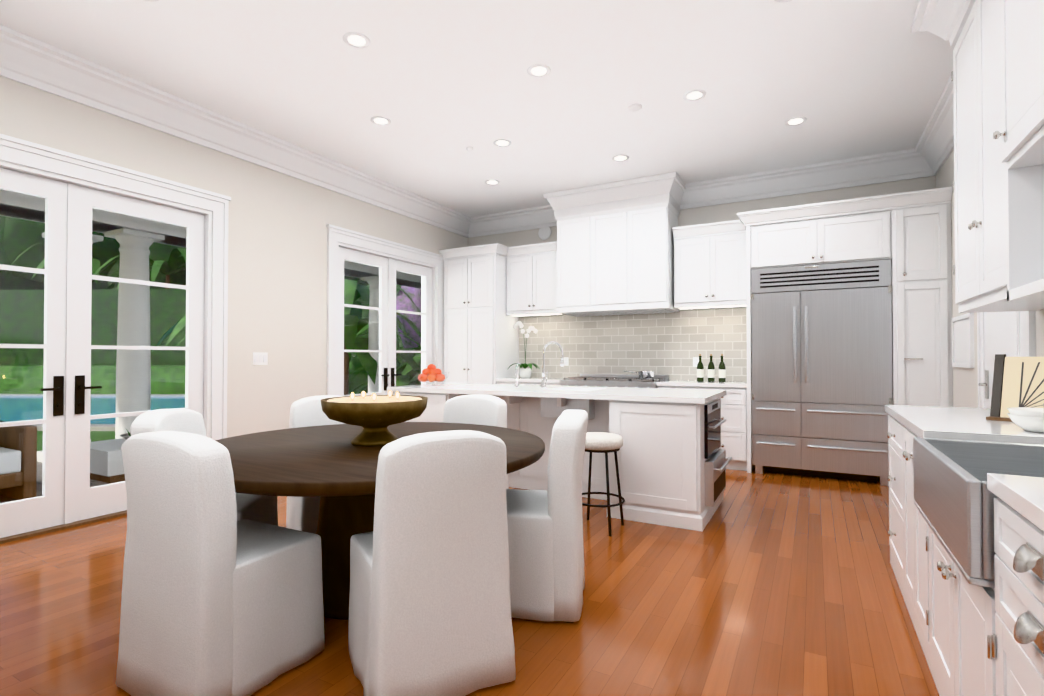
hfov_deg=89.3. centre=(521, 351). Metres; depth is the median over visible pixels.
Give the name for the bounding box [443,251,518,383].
tall cabinet
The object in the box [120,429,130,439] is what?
succulent bowl
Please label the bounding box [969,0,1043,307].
upper cabinet
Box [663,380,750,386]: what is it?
countertop
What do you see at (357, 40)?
recessed light
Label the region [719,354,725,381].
wine bottle
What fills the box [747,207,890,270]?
upper cabinet
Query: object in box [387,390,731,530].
kitchen island
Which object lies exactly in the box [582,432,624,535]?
bar stool
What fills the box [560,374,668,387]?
range cooker
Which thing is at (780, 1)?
recessed light
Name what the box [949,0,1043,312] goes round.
upper cabinet
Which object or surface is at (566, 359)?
outlet
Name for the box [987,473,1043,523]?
countertop
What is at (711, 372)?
wine bottle
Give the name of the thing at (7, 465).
outdoor sofa
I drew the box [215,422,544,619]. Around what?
round dining table
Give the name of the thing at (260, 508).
dining chair
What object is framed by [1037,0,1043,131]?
upper cabinet
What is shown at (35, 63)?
crown molding
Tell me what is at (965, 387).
wall
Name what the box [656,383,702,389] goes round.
base cabinet
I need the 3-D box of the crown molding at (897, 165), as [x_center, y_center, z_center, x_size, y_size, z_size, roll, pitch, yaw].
[1.633,-1.885,6.651,5.310,0.250,0.190,0,-1,29]
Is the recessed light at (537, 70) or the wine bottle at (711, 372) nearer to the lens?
the recessed light at (537, 70)
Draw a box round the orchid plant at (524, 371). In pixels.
[509,321,538,377]
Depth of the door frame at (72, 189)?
3.88 m
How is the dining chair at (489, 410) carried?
on the floor
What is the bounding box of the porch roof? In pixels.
[0,189,420,288]
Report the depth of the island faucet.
4.90 m
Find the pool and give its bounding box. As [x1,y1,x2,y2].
[0,394,184,430]
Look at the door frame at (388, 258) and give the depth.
6.59 m
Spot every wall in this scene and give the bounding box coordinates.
[0,76,467,437]
[468,176,935,381]
[936,149,1043,407]
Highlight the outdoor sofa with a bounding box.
[0,421,36,499]
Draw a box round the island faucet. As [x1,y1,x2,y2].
[516,341,563,387]
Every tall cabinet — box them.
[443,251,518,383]
[891,199,952,406]
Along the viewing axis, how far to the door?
3.51 m
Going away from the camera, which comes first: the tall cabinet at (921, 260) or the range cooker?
the tall cabinet at (921, 260)
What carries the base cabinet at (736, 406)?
on the floor
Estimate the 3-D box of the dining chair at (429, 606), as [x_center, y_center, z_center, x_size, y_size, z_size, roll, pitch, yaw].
[-0.371,0.763,2.072,0.530,0.945,0.569,0,-1,-29]
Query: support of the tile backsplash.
attached to the wall at (710, 214)
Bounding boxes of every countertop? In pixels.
[387,382,725,405]
[515,375,563,382]
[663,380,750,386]
[885,405,1043,443]
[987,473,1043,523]
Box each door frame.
[0,134,230,543]
[326,224,443,395]
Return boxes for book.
[986,354,1043,421]
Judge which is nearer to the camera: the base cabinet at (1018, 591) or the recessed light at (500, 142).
the base cabinet at (1018, 591)
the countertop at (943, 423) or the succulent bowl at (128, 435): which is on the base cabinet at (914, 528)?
the countertop at (943, 423)
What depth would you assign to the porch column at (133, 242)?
6.22 m
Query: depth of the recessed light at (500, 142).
5.13 m
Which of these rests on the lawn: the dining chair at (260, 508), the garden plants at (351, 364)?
the garden plants at (351, 364)
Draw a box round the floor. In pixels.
[0,466,938,695]
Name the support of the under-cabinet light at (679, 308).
attached to the upper cabinet at (710, 268)
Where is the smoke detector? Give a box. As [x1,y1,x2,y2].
[628,104,641,111]
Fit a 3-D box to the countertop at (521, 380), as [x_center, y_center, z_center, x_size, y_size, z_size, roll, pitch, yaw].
[0.222,0.386,7.140,0.956,0.040,0.648,0,-1,29]
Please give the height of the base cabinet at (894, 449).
0.889 m
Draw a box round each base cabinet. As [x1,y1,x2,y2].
[495,379,559,385]
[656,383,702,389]
[703,383,754,472]
[887,412,900,589]
[897,420,1043,665]
[929,526,944,695]
[941,544,996,695]
[985,484,1043,695]
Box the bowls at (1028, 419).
[1007,407,1043,432]
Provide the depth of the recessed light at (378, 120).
4.65 m
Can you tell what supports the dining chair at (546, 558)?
on the floor
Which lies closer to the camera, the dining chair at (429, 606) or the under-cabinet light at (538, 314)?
the dining chair at (429, 606)
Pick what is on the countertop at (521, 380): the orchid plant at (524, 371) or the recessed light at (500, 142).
the orchid plant at (524, 371)
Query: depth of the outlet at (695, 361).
6.45 m
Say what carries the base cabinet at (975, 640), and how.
on the floor
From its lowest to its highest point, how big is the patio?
0.080 m
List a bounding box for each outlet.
[564,357,568,365]
[693,357,698,366]
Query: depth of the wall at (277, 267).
5.05 m
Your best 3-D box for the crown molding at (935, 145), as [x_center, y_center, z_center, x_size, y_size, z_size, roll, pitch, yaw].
[1.793,-1.949,1.215,0.190,0.250,9.550,0,-1,29]
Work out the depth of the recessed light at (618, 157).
5.53 m
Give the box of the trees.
[0,215,420,393]
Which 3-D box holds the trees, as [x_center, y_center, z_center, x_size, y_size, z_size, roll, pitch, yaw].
[-14.479,-4.116,25.758,49.729,11.665,14.694,0,-1,2]
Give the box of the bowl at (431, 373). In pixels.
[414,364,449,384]
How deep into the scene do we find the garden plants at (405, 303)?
12.98 m
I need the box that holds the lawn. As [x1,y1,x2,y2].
[37,431,114,450]
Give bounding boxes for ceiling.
[0,0,954,216]
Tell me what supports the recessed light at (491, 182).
in the ceiling
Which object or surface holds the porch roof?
on the porch column at (133, 242)
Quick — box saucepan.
[624,370,653,378]
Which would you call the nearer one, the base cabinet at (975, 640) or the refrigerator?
the base cabinet at (975, 640)
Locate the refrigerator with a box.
[751,259,892,485]
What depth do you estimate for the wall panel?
4.33 m
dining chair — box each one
[116,431,324,695]
[130,409,277,525]
[286,395,344,533]
[348,430,515,695]
[443,394,508,488]
[506,410,587,622]
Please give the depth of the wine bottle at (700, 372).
6.13 m
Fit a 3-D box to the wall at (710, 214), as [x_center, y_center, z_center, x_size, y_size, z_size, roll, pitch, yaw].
[1.739,-0.358,6.825,5.730,3.300,0.250,0,-1,29]
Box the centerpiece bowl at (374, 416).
[321,391,427,445]
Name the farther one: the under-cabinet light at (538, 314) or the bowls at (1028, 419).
the under-cabinet light at (538, 314)
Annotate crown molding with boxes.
[0,24,477,237]
[472,149,915,235]
[912,76,953,177]
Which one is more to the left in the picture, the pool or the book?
the pool
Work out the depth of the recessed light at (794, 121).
4.67 m
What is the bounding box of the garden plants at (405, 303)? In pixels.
[396,285,420,385]
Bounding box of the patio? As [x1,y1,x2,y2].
[0,461,109,502]
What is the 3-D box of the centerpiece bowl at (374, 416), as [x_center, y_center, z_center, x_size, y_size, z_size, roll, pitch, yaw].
[-0.778,0.350,2.809,0.548,0.267,0.548,0,-1,29]
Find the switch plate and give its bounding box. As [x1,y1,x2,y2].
[253,352,267,364]
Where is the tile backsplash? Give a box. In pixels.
[519,307,746,380]
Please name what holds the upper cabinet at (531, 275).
attached to the wall at (710, 214)
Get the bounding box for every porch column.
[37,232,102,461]
[104,228,164,438]
[360,276,378,392]
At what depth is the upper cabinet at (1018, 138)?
2.01 m
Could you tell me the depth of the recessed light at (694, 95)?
4.21 m
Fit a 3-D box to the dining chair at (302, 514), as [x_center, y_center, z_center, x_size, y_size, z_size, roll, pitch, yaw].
[-1.249,0.780,3.499,0.531,0.945,0.564,0,-1,-34]
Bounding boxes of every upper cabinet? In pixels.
[507,247,563,318]
[673,227,751,309]
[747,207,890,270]
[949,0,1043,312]
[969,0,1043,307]
[993,0,1043,175]
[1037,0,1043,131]
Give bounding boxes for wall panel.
[952,313,973,367]
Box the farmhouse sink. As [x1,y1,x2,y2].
[913,437,1043,587]
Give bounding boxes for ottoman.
[90,438,125,483]
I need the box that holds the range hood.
[543,172,685,316]
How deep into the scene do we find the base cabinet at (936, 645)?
1.92 m
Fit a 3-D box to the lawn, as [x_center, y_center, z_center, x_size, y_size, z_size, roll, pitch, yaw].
[-32.465,1.766,29.052,75.130,0.180,100.000,0,-1,29]
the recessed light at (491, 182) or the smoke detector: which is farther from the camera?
the recessed light at (491, 182)
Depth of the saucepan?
6.20 m
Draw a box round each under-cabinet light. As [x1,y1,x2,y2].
[515,314,553,315]
[679,305,745,308]
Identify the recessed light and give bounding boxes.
[343,32,369,48]
[371,116,390,125]
[485,180,499,184]
[493,139,510,146]
[527,64,550,77]
[612,155,628,160]
[683,90,705,100]
[774,0,791,2]
[784,117,806,125]
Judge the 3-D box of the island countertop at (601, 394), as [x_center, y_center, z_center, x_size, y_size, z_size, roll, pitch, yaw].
[0.231,0.358,4.811,2.930,0.040,1.020,0,-1,29]
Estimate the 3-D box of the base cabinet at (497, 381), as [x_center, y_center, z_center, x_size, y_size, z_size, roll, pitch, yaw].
[0.224,0.851,7.139,0.956,0.890,0.638,0,-1,29]
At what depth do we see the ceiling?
3.94 m
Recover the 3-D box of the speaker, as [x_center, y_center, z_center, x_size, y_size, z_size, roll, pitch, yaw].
[0.322,-1.680,7.471,0.210,0.210,0.018,0,-1,29]
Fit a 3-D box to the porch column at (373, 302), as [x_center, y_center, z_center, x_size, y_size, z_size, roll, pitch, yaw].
[-2.702,-0.011,9.876,0.480,2.719,0.480,0,-1,29]
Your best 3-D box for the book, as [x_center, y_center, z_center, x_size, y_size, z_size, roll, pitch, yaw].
[2.257,0.160,2.283,0.170,0.295,0.350,0,-1,-33]
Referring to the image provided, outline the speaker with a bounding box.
[538,227,551,239]
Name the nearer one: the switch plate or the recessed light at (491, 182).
the switch plate
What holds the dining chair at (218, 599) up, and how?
on the floor
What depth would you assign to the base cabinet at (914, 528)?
2.33 m
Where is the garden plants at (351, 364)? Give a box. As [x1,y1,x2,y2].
[344,279,376,394]
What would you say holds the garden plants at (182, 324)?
on the lawn
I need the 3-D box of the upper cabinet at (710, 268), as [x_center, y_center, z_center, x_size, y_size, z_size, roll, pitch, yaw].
[2.233,-0.927,6.186,0.820,0.823,0.377,0,-1,29]
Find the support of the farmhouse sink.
in the countertop at (943, 423)
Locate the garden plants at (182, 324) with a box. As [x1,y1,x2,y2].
[156,314,185,350]
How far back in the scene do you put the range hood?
6.38 m
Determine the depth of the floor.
2.49 m

